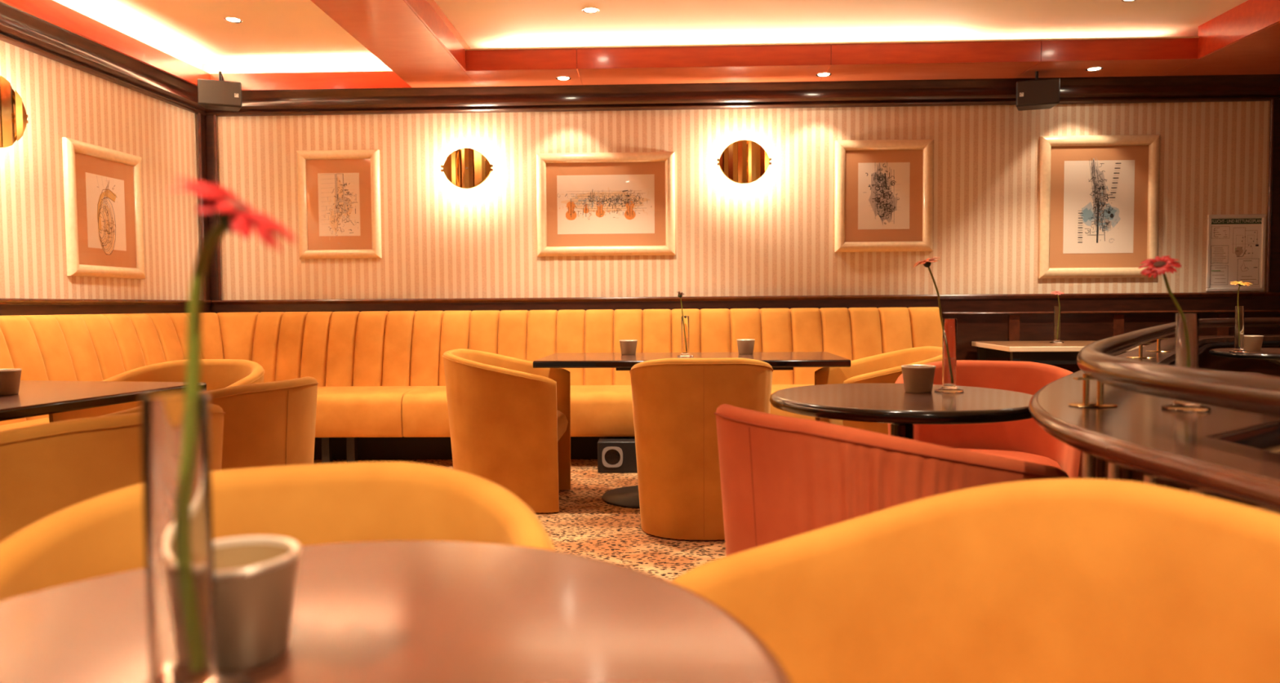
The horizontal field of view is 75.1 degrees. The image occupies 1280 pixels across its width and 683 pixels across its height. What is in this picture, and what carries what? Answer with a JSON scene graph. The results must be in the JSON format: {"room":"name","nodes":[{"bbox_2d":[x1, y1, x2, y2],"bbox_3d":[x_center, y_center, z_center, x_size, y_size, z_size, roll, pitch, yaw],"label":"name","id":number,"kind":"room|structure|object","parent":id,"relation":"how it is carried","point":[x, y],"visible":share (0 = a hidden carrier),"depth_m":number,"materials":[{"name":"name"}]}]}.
{"room":"lounge bar","nodes":[
{"label":"lounge bar","id":0,"kind":"room"},
{"bbox_2d":[0,40,200,300],"bbox_3d":[-3.463,-0.379,1.272,0.121,2.700,9.550,0,2,4],"label":"wall","id":1,"kind":"structure","parent":0,"point":[60,100],"depth_m":4.67,"materials":[{"name":"paper"}]},
{"bbox_2d":[0,75,28,148],"bbox_3d":[-3.130,-1.104,3.981,0.136,0.350,0.372,0,2,4],"label":"wall sconce","id":2,"kind":"object","parent":1,"relation":"attached to","point":[13,116],"visible":1,"depth_m":4.05,"materials":[{"name":"gold metal"}]},
{"bbox_2d":[0,1,205,115],"bbox_3d":[-3.367,-1.450,1.203,0.092,0.155,9.320,0,2,4],"label":"trim","id":3,"kind":"structure","parent":1,"relation":"attached to","point":[20,28],"depth_m":4.69,"materials":[{"name":"brown wood"}]},
{"bbox_2d":[62,137,145,279],"bbox_3d":[-3.111,-0.752,4.863,0.036,0.755,0.615,0,2,4],"label":"framed picture","id":4,"kind":"object","parent":1,"relation":"attached to","point":[103,187],"visible":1,"depth_m":4.83,"materials":[{"name":"brown wood"}]},
{"bbox_2d":[0,0,209,86],"bbox_3d":[-3.357,-1.586,1.212,0.112,0.115,9.350,0,2,4],"label":"trim","id":5,"kind":"structure","parent":1,"relation":"attached to","point":[51,11],"depth_m":4.74,"materials":[{"name":"red paint"}]},
{"bbox_2d":[0,304,211,315],"bbox_3d":[-3.383,0.456,1.288,0.034,1.030,9.320,0,2,4],"label":"trim","id":6,"kind":"structure","parent":1,"relation":"attached to","point":[5,309],"depth_m":4.71,"materials":[{"name":"brown wood"}]},
{"bbox_2d":[0,297,212,304],"bbox_3d":[-3.377,-0.074,1.264,0.050,0.031,9.320,0,2,4],"label":"trim","id":7,"kind":"structure","parent":1,"relation":"attached to","point":[2,300],"depth_m":4.68,"materials":[{"name":"brown wood"}]},
{"bbox_2d":[53,0,202,70],"bbox_3d":[-3.409,-1.638,1.213,0.006,0.180,9.350,0,2,4],"label":"trim","id":8,"kind":"structure","parent":1,"relation":"attached to","point":[64,2],"depth_m":5.04,"materials":[{"name":"beige paint"}]},
{"bbox_2d":[196,113,210,300],"bbox_3d":[-3.041,-0.932,5.809,0.033,1.297,0.100,0,2,4],"label":"trim","id":9,"kind":"structure","parent":1,"relation":"attached to","point":[201,118],"depth_m":5.79,"materials":[{"name":"brown wood"}]},
{"bbox_2d":[313,459,726,582],"bbox_3d":[0.399,0.988,1.383,9.700,0.100,9.700,0,2,2],"label":"floor","id":10,"kind":"structure","parent":0,"point":[584,524],"depth_m":3.69,"materials":[{"name":"carpet"}]},
{"bbox_2d":[0,380,206,421],"bbox_3d":[-2.050,0.536,2.549,0.860,0.740,1.020,0,3,11],"label":"rectangular table","id":11,"kind":"object","parent":10,"relation":"on","point":[34,397],"visible":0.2,"depth_m":2.58,"materials":[{"name":"black paint"}]},
{"bbox_2d":[0,368,22,395],"bbox_3d":[-1.967,0.126,2.568,0.097,0.077,0.097,0,2,2],"label":"bowl","id":12,"kind":"object","parent":11,"relation":"on","point":[10,379],"visible":1,"depth_m":2.55,"materials":[{"name":"white ceramic"}]},
{"bbox_2d":[0,404,225,542],"bbox_3d":[-1.319,0.533,1.926,0.602,0.772,0.636,1,3,25],"label":"tub chair","id":13,"kind":"object","parent":10,"relation":"on","point":[46,469],"visible":0.21,"depth_m":1.66,"materials":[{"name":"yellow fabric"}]},
{"bbox_2d":[48,359,264,422],"bbox_3d":[-1.874,0.475,3.373,0.636,0.772,0.602,0,2,7],"label":"tub chair","id":14,"kind":"object","parent":10,"relation":"on","point":[217,374],"visible":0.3,"depth_m":3.56,"materials":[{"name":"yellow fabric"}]},
{"bbox_2d":[97,376,318,470],"bbox_3d":[-1.357,0.503,2.634,0.602,0.772,0.636,0,3,16],"label":"tub chair","id":15,"kind":"object","parent":10,"relation":"on","point":[268,424],"visible":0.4,"depth_m":2.47,"materials":[{"name":"yellow fabric"}]},
{"bbox_2d":[0,461,555,600],"bbox_3d":[-0.402,0.570,0.921,0.636,0.772,0.602,-1,3,-15],"label":"tub chair","id":16,"kind":"object","parent":10,"relation":"on","point":[331,503],"visible":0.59,"depth_m":1.13,"materials":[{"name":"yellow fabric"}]},
{"bbox_2d":[0,540,792,682],"bbox_3d":[-0.258,0.607,0.588,0.744,0.740,0.744,0,2,2],"label":"round table","id":17,"kind":"object","parent":10,"relation":"on","point":[389,611],"visible":0.77,"depth_m":0.68,"materials":[{"name":"brown wood"}]},
{"bbox_2d":[139,391,254,682],"bbox_3d":[-0.301,0.136,0.544,0.085,0.204,0.085,0,2,2],"label":"bud vase","id":18,"kind":"object","parent":17,"relation":"on","point":[175,443],"visible":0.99,"depth_m":0.53,"materials":[{"name":"clear glass"}]},
{"bbox_2d":[166,176,297,395],"bbox_3d":[-0.265,0.054,0.552,0.074,0.322,0.076,1,3,37],"label":"gerbera","id":19,"kind":"object","parent":18,"relation":"in","point":[233,215],"visible":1,"depth_m":0.54,"materials":[{"name":"red"}]},
{"bbox_2d":[226,198,253,214],"bbox_3d":[-0.262,-0.088,0.545,0.022,0.004,0.022,31,1,-3],"label":"flower","id":20,"kind":"object","parent":19,"relation":"on","point":[237,205],"depth_m":0.54,"materials":[{"name":"red plant"}]},
{"bbox_2d":[213,536,301,671],"bbox_3d":[-0.306,0.197,0.625,0.097,0.077,0.097,0,2,2],"label":"cup","id":21,"kind":"object","parent":17,"relation":"on","point":[255,576],"visible":0.62,"depth_m":0.60,"materials":[{"name":"white ceramic"}]},
{"bbox_2d":[0,306,942,463],"bbox_3d":[-0.592,0.332,4.300,5.210,0.975,3.017,0,2,2],"label":"banquette","id":22,"kind":"object","parent":10,"relation":"on","point":[380,375],"visible":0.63,"depth_m":5.59,"materials":[{"name":"yellow fabric"}]},
{"bbox_2d":[0,386,422,437],"bbox_3d":[-2.309,0.493,4.314,1.641,0.278,2.927,0,2,2],"label":"seat cushion","id":23,"kind":"object","parent":22,"relation":"on","point":[342,411],"depth_m":5.11,"materials":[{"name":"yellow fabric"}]},
{"bbox_2d":[401,385,635,437],"bbox_3d":[-0.618,0.433,5.399,1.666,0.278,0.652,0,2,2],"label":"seat cushion","id":24,"kind":"object","parent":22,"relation":"on","point":[596,411],"depth_m":5.09,"materials":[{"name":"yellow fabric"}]},
{"bbox_2d":[769,384,814,420],"bbox_3d":[1.132,0.423,5.346,1.828,0.278,0.652,0,2,2],"label":"seat cushion","id":25,"kind":"object","parent":22,"relation":"on","point":[775,388],"depth_m":5.03,"materials":[{"name":"yellow fabric"}]},
{"bbox_2d":[442,348,570,512],"bbox_3d":[-0.689,0.428,4.265,0.602,0.772,0.636,0,2,2],"label":"tub chair","id":26,"kind":"object","parent":10,"relation":"on","point":[509,419],"visible":0.85,"depth_m":3.98,"materials":[{"name":"yellow fabric"}]},
{"bbox_2d":[597,437,637,473],"bbox_3d":[-0.062,0.689,5.055,0.380,0.188,0.188,0,2,2],"label":"subwoofer","id":27,"kind":"object","parent":10,"relation":"on","point":[615,455],"visible":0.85,"depth_m":4.97,"materials":[{"name":"black plastic"}]},
{"bbox_2d":[533,351,850,508],"bbox_3d":[0.258,0.444,4.277,1.500,0.740,0.680,0,2,3],"label":"rectangular table","id":28,"kind":"object","parent":10,"relation":"on","point":[627,496],"visible":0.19,"depth_m":4.13,"materials":[{"name":"black paint"}]},
{"bbox_2d":[619,339,637,355],"bbox_3d":[-0.061,0.031,4.419,0.097,0.077,0.097,0,2,2],"label":"bowl","id":29,"kind":"object","parent":28,"relation":"on","point":[628,347],"visible":1,"depth_m":4.38,"materials":[{"name":"white ceramic"}]},
{"bbox_2d":[677,315,693,356],"bbox_3d":[0.230,-0.026,4.218,0.085,0.204,0.085,0,2,2],"label":"bud vase","id":30,"kind":"object","parent":28,"relation":"on","point":[685,320],"visible":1,"depth_m":4.20,"materials":[{"name":"clear glass"}]},
{"bbox_2d":[676,291,685,316],"bbox_3d":[0.207,-0.102,4.215,0.053,0.308,0.045,1,3,38],"label":"gerbera","id":31,"kind":"object","parent":30,"relation":"in","point":[680,295],"visible":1,"depth_m":4.21,"materials":[{"name":"plant"}]},
{"bbox_2d":[736,339,755,354],"bbox_3d":[0.559,0.028,4.400,0.097,0.077,0.097,0,2,2],"label":"bowl","id":32,"kind":"object","parent":28,"relation":"on","point":[744,346],"visible":1,"depth_m":4.36,"materials":[{"name":"white ceramic"}]},
{"bbox_2d":[629,357,773,540],"bbox_3d":[0.275,0.443,3.745,0.636,0.772,0.602,0,2,2],"label":"tub chair","id":33,"kind":"object","parent":10,"relation":"on","point":[676,402],"visible":0.83,"depth_m":3.50,"materials":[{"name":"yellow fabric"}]},
{"bbox_2d":[814,346,942,435],"bbox_3d":[1.241,0.417,4.167,0.602,0.772,0.636,0,2,-1],"label":"tub chair","id":34,"kind":"object","parent":10,"relation":"on","point":[883,368],"visible":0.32,"depth_m":4.36,"materials":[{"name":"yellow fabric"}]},
{"bbox_2d":[714,404,1069,555],"bbox_3d":[0.490,0.523,1.855,0.602,0.772,0.637,-2,3,-27],"label":"tub chair","id":35,"kind":"object","parent":10,"relation":"on","point":[782,477],"visible":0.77,"depth_m":1.59,"materials":[{"name":"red fabric"}]},
{"bbox_2d":[769,383,1032,439],"bbox_3d":[0.751,0.522,2.388,0.750,0.740,0.750,0,2,2],"label":"round table","id":36,"kind":"object","parent":10,"relation":"on","point":[886,403],"visible":0.6,"depth_m":2.19,"materials":[{"name":"black paint"}]},
{"bbox_2d":[901,364,936,393],"bbox_3d":[0.818,0.110,2.443,0.097,0.077,0.097,0,2,2],"label":"bowl","id":37,"kind":"object","parent":36,"relation":"on","point":[917,379],"visible":1,"depth_m":2.41,"materials":[{"name":"white ceramic"}]},
{"bbox_2d":[933,318,964,392],"bbox_3d":[0.910,0.040,2.448,0.085,0.214,0.085,0,2,2],"label":"bud vase","id":38,"kind":"object","parent":36,"relation":"on","point":[948,347],"visible":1,"depth_m":2.43,"materials":[{"name":"clear glass"}]},
{"bbox_2d":[913,257,943,329],"bbox_3d":[0.857,-0.062,2.437,0.111,0.371,0.078,1,3,29],"label":"gerbera","id":39,"kind":"object","parent":38,"relation":"in","point":[927,262],"visible":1,"depth_m":2.44,"materials":[{"name":"pink"}]},
{"bbox_2d":[671,478,1279,682],"bbox_3d":[0.385,0.567,0.852,0.602,0.772,0.636,-1,3,-11],"label":"tub chair","id":40,"kind":"object","parent":10,"relation":"on","point":[1058,580],"visible":0.94,"depth_m":1.07,"materials":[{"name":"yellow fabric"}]},
{"bbox_2d":[887,360,1082,478],"bbox_3d":[1.227,0.470,2.947,0.636,0.772,0.602,1,3,24],"label":"tub chair","id":41,"kind":"object","parent":10,"relation":"on","point":[1024,440],"visible":0.3,"depth_m":3.12,"materials":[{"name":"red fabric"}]},
{"bbox_2d":[971,341,1145,364],"bbox_3d":[2.635,0.382,5.304,0.800,0.740,0.720,0,2,5],"label":"table","id":42,"kind":"object","parent":10,"relation":"on","point":[1047,353],"visible":0.42,"depth_m":4.99,"materials":[{"name":"beige wood"}]},
{"bbox_2d":[1049,306,1063,343],"bbox_3d":[2.668,-0.108,5.322,0.085,0.234,0.085,0,2,2],"label":"bud vase","id":43,"kind":"object","parent":42,"relation":"on","point":[1056,338],"visible":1,"depth_m":5.31,"materials":[{"name":"clear glass"}]},
{"bbox_2d":[1050,291,1064,306],"bbox_3d":[2.667,-0.169,5.322,0.079,0.308,0.077,0,2,2],"label":"gerbera","id":44,"kind":"object","parent":43,"relation":"in","point":[1056,293],"visible":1,"depth_m":5.31,"materials":[{"name":"pink plant"}]},
{"bbox_2d":[1028,317,1279,514],"bbox_3d":[2.366,0.401,3.086,1.080,0.898,6.377,1,3,37],"label":"bar counter","id":45,"kind":"object","parent":10,"relation":"on","point":[1109,410],"visible":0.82,"depth_m":1.40,"materials":[{"name":"brown wood"}]},
{"bbox_2d":[1160,313,1211,412],"bbox_3d":[1.085,0.039,1.651,0.085,0.192,0.085,0,2,2],"label":"bud vase","id":46,"kind":"object","parent":45,"relation":"on","point":[1187,325],"visible":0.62,"depth_m":1.63,"materials":[{"name":"clear glass"}]},
{"bbox_2d":[1137,255,1182,313],"bbox_3d":[1.039,-0.030,1.656,0.082,0.282,0.074,-2,3,-33],"label":"gerbera","id":47,"kind":"object","parent":46,"relation":"in","point":[1158,265],"visible":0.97,"depth_m":1.64,"materials":[{"name":"red plant"}]},
{"bbox_2d":[1153,261,1165,267],"bbox_3d":[1.026,-0.153,1.643,0.022,0.004,0.022,2,36,42],"label":"flower","id":48,"kind":"object","parent":47,"relation":"on","point":[1159,264],"depth_m":1.64,"materials":[{"name":"red plant"}]},
{"bbox_2d":[1208,347,1279,365],"bbox_3d":[3.355,0.420,4.303,0.700,0.740,0.700,0,2,2],"label":"round table","id":49,"kind":"object","parent":10,"relation":"on","point":[1269,354],"visible":0.73,"depth_m":4.22,"materials":[{"name":"black paint"}]},
{"bbox_2d":[1228,306,1248,352],"bbox_3d":[3.055,-0.064,4.241,0.085,0.234,0.085,0,2,2],"label":"bud vase","id":50,"kind":"object","parent":49,"relation":"on","point":[1239,310],"visible":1,"depth_m":4.22,"materials":[{"name":"clear glass"}]},
{"bbox_2d":[1230,281,1252,306],"bbox_3d":[3.056,-0.139,4.237,0.100,0.336,0.099,0,2,2],"label":"gerbera","id":51,"kind":"object","parent":50,"relation":"in","point":[1240,283],"visible":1,"depth_m":4.23,"materials":[{"name":"yellow"}]},
{"bbox_2d":[1243,335,1263,351],"bbox_3d":[3.168,0.010,4.311,0.102,0.081,0.102,0,2,2],"label":"bowl","id":52,"kind":"object","parent":49,"relation":"on","point":[1251,343],"visible":0.71,"depth_m":4.27,"materials":[{"name":"white ceramic"}]},
{"bbox_2d":[66,0,1248,65],"bbox_3d":[0.377,-1.809,1.262,9.700,0.100,9.700,0,2,2],"label":"ceiling","id":53,"kind":"structure","parent":0,"point":[270,32],"depth_m":4.99,"materials":[{"name":"beige paint"}]},
{"bbox_2d":[223,17,242,22],"bbox_3d":[-2.394,-1.892,4.897,0.100,0.005,0.100,0,2,2],"label":"recessed light","id":54,"kind":"object","parent":53,"relation":"in","point":[232,20],"visible":1,"depth_m":4.90,"materials":[{"name":"silver metal"}]},
{"bbox_2d":[582,7,599,13],"bbox_3d":[-0.283,-1.903,4.783,0.100,0.005,0.100,0,2,2],"label":"recessed light","id":55,"kind":"object","parent":53,"relation":"in","point":[586,10],"visible":1,"depth_m":4.78,"materials":[{"name":"white glass"}]},
{"bbox_2d":[1120,0,1136,2],"bbox_3d":[2.751,-1.921,4.660,0.100,0.005,0.100,0,2,2],"label":"recessed light","id":56,"kind":"object","parent":53,"relation":"in","point":[1124,1],"visible":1,"depth_m":4.69,"materials":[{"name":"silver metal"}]},
{"bbox_2d":[1198,0,1279,58],"bbox_3d":[3.328,-1.660,0.744,0.012,0.198,8.830,0,2,2],"label":"trim","id":57,"kind":"structure","parent":53,"relation":"attached to","point":[1251,17],"depth_m":4.80,"materials":[{"name":"red wood"}]},
{"bbox_2d":[1199,22,1279,59],"bbox_3d":[3.924,-1.663,0.726,1.180,0.200,8.830,0,2,2],"label":"trim","id":58,"kind":"structure","parent":53,"relation":"attached to","point":[1264,43],"depth_m":4.93,"materials":[{"name":"red paint"}]},
{"bbox_2d":[216,101,1270,300],"bbox_3d":[0.674,-0.607,5.822,9.400,2.700,0.120,0,2,2],"label":"wall","id":59,"kind":"structure","parent":0,"point":[774,234],"depth_m":5.75,"materials":[{"name":"paper"}]},
{"bbox_2d":[204,115,222,300],"bbox_3d":[-3.004,-0.933,5.842,0.100,1.297,0.033,0,2,2],"label":"trim","id":60,"kind":"structure","parent":59,"relation":"attached to","point":[210,121],"depth_m":5.83,"materials":[{"name":"brown wood"}]},
{"bbox_2d":[197,71,242,111],"bbox_3d":[-2.789,-1.652,5.551,0.257,0.240,0.396,-1,3,-22],"label":"loudspeaker","id":61,"kind":"object","parent":59,"relation":"attached to","point":[222,95],"visible":1,"depth_m":5.38,"materials":[{"name":"black plastic"}]},
{"bbox_2d":[197,79,240,106],"bbox_3d":[-2.716,-1.608,5.377,0.246,0.149,0.008,-1,3,-22],"label":"grille","id":62,"kind":"object","parent":61,"relation":"attached to","point":[210,92],"depth_m":5.37,"materials":[{"name":"black"}]},
{"bbox_2d":[202,62,391,74],"bbox_3d":[-2.358,-1.844,5.796,1.605,0.180,0.006,0,2,2],"label":"trim","id":63,"kind":"structure","parent":59,"relation":"attached to","point":[334,67],"depth_m":5.79,"materials":[{"name":"beige paint"}]},
{"bbox_2d":[209,71,412,90],"bbox_3d":[-2.360,-1.789,5.754,1.605,0.115,0.095,0,2,2],"label":"trim","id":64,"kind":"structure","parent":59,"relation":"attached to","point":[368,79],"depth_m":5.70,"materials":[{"name":"red wood"}]},
{"bbox_2d":[296,149,382,258],"bbox_3d":[-2.105,-0.957,5.812,0.580,0.752,0.036,0,2,2],"label":"framed picture","id":65,"kind":"object","parent":59,"relation":"attached to","point":[339,191],"visible":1,"depth_m":5.82,"materials":[{"name":"brown wood"}]},
{"bbox_2d":[310,0,476,88],"bbox_3d":[-1.473,-1.637,1.085,0.450,0.200,9.220,0,2,2],"label":"trim","id":66,"kind":"structure","parent":59,"relation":"attached to","point":[390,30],"depth_m":4.69,"materials":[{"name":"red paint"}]},
{"bbox_2d":[440,147,493,189],"bbox_3d":[-1.179,-1.184,5.724,0.357,0.278,0.137,0,2,2],"label":"wall sconce","id":67,"kind":"object","parent":59,"relation":"attached to","point":[465,168],"visible":1,"depth_m":5.67,"materials":[{"name":"gold metal"}]},
{"bbox_2d":[555,75,570,80],"bbox_3d":[-0.504,-1.731,5.478,0.100,0.005,0.100,0,2,2],"label":"recessed light","id":68,"kind":"object","parent":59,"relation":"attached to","point":[562,77],"visible":1,"depth_m":5.48,"materials":[{"name":"white glass"}]},
{"bbox_2d":[536,151,675,256],"bbox_3d":[-0.237,-0.949,5.756,0.957,0.708,0.036,0,2,2],"label":"framed picture","id":69,"kind":"object","parent":59,"relation":"attached to","point":[589,204],"visible":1,"depth_m":5.76,"materials":[{"name":"brown"}]},
{"bbox_2d":[204,74,1279,116],"bbox_3d":[0.790,-1.674,5.667,7.745,0.155,0.090,0,2,2],"label":"trim","id":70,"kind":"structure","parent":59,"relation":"attached to","point":[1258,87],"depth_m":5.66,"materials":[{"name":"brown wood"}]},
{"bbox_2d":[716,140,771,184],"bbox_3d":[0.705,-1.216,5.665,0.367,0.294,0.137,0,2,2],"label":"wall sconce","id":71,"kind":"object","parent":59,"relation":"attached to","point":[742,162],"visible":1,"depth_m":5.61,"materials":[{"name":"gold metal"}]},
{"bbox_2d":[210,296,1279,373],"bbox_3d":[0.805,0.230,5.779,7.745,1.030,0.030,0,2,2],"label":"wainscoting","id":72,"kind":"structure","parent":59,"relation":"attached to","point":[1033,327],"depth_m":5.70,"materials":[{"name":"brown wood"}]},
{"bbox_2d":[211,292,1279,304],"bbox_3d":[0.801,-0.299,5.746,7.745,0.031,0.050,0,2,2],"label":"trim","id":73,"kind":"structure","parent":59,"relation":"attached to","point":[1184,294],"depth_m":5.73,"materials":[{"name":"brown wood"}]},
{"bbox_2d":[464,36,1279,86],"bbox_3d":[1.770,-1.849,5.433,5.770,0.200,0.482,0,2,2],"label":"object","id":74,"kind":"structure","parent":59,"relation":"attached to","point":[1158,55],"depth_m":5.26,"materials":[{"name":"red wood"}]},
{"bbox_2d":[816,72,831,77],"bbox_3d":[1.200,-1.742,5.436,0.100,0.005,0.100,0,2,2],"label":"recessed light","id":75,"kind":"object","parent":74,"relation":"in","point":[820,74],"visible":1,"depth_m":5.43,"materials":[{"name":"silver metal"}]},
{"bbox_2d":[1085,66,1102,71],"bbox_3d":[2.924,-1.752,5.353,0.100,0.005,0.100,0,2,2],"label":"recessed light","id":76,"kind":"object","parent":74,"relation":"in","point":[1093,68],"visible":1,"depth_m":5.35,"materials":[{"name":"white glass"}]},
{"bbox_2d":[835,139,933,252],"bbox_3d":[1.672,-0.997,5.696,0.663,0.760,0.036,0,2,2],"label":"framed picture","id":77,"kind":"object","parent":59,"relation":"attached to","point":[884,188],"visible":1,"depth_m":5.70,"materials":[{"name":"brown"}]},
{"bbox_2d":[1008,315,1019,360],"bbox_3d":[2.562,0.238,5.705,0.070,0.835,0.012,0,2,2],"label":"trim","id":78,"kind":"structure","parent":59,"relation":"attached to","point":[1014,320],"depth_m":5.68,"materials":[{"name":"brown wood"}]},
{"bbox_2d":[1016,71,1060,111],"bbox_3d":[2.586,-1.641,5.425,0.257,0.228,0.161,0,3,18],"label":"loudspeaker","id":79,"kind":"object","parent":59,"relation":"attached to","point":[1042,94],"visible":1,"depth_m":5.36,"materials":[{"name":"black plastic"}]},
{"bbox_2d":[1017,78,1059,105],"bbox_3d":[2.564,-1.607,5.358,0.246,0.149,0.008,0,3,18],"label":"grille","id":80,"kind":"object","parent":79,"relation":"attached to","point":[1042,91],"depth_m":5.35,"materials":[{"name":"black metal"}]},
{"bbox_2d":[1037,134,1159,278],"bbox_3d":[3.123,-0.915,5.656,0.795,0.964,0.036,0,2,2],"label":"framed picture","id":81,"kind":"object","parent":59,"relation":"attached to","point":[1098,215],"visible":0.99,"depth_m":5.66,"materials":[{"name":"brown"}]},
{"bbox_2d":[942,309,1279,315],"bbox_3d":[3.373,-0.199,5.649,2.600,0.020,0.036,0,2,2],"label":"trim","id":82,"kind":"structure","parent":59,"relation":"attached to","point":[1277,310],"depth_m":5.64,"materials":[{"name":"brown wood"}]},
{"bbox_2d":[1112,314,1124,336],"bbox_3d":[3.261,0.233,5.684,0.070,0.835,0.012,0,2,2],"label":"trim","id":83,"kind":"structure","parent":59,"relation":"attached to","point":[1117,319],"depth_m":5.66,"materials":[{"name":"brown wood"}]},
{"bbox_2d":[1217,313,1229,335],"bbox_3d":[3.961,0.229,5.662,0.070,0.835,0.012,0,2,2],"label":"trim","id":84,"kind":"structure","parent":59,"relation":"attached to","point":[1220,331],"depth_m":5.64,"materials":[{"name":"brown wood"}]},
{"bbox_2d":[1205,213,1266,291],"bbox_3d":[4.048,-0.602,5.653,0.385,0.520,0.014,0,2,2],"label":"framed notice","id":85,"kind":"object","parent":59,"relation":"attached to","point":[1236,243],"visible":1,"depth_m":5.65,"materials":[{"name":"beige paper"}]},
{"bbox_2d":[1266,99,1279,292],"bbox_3d":[4.454,-0.980,5.614,0.426,1.297,0.033,0,2,2],"label":"trim","id":86,"kind":"structure","parent":59,"relation":"attached to","point":[1273,261],"depth_m":5.61,"materials":[{"name":"brown wood"}]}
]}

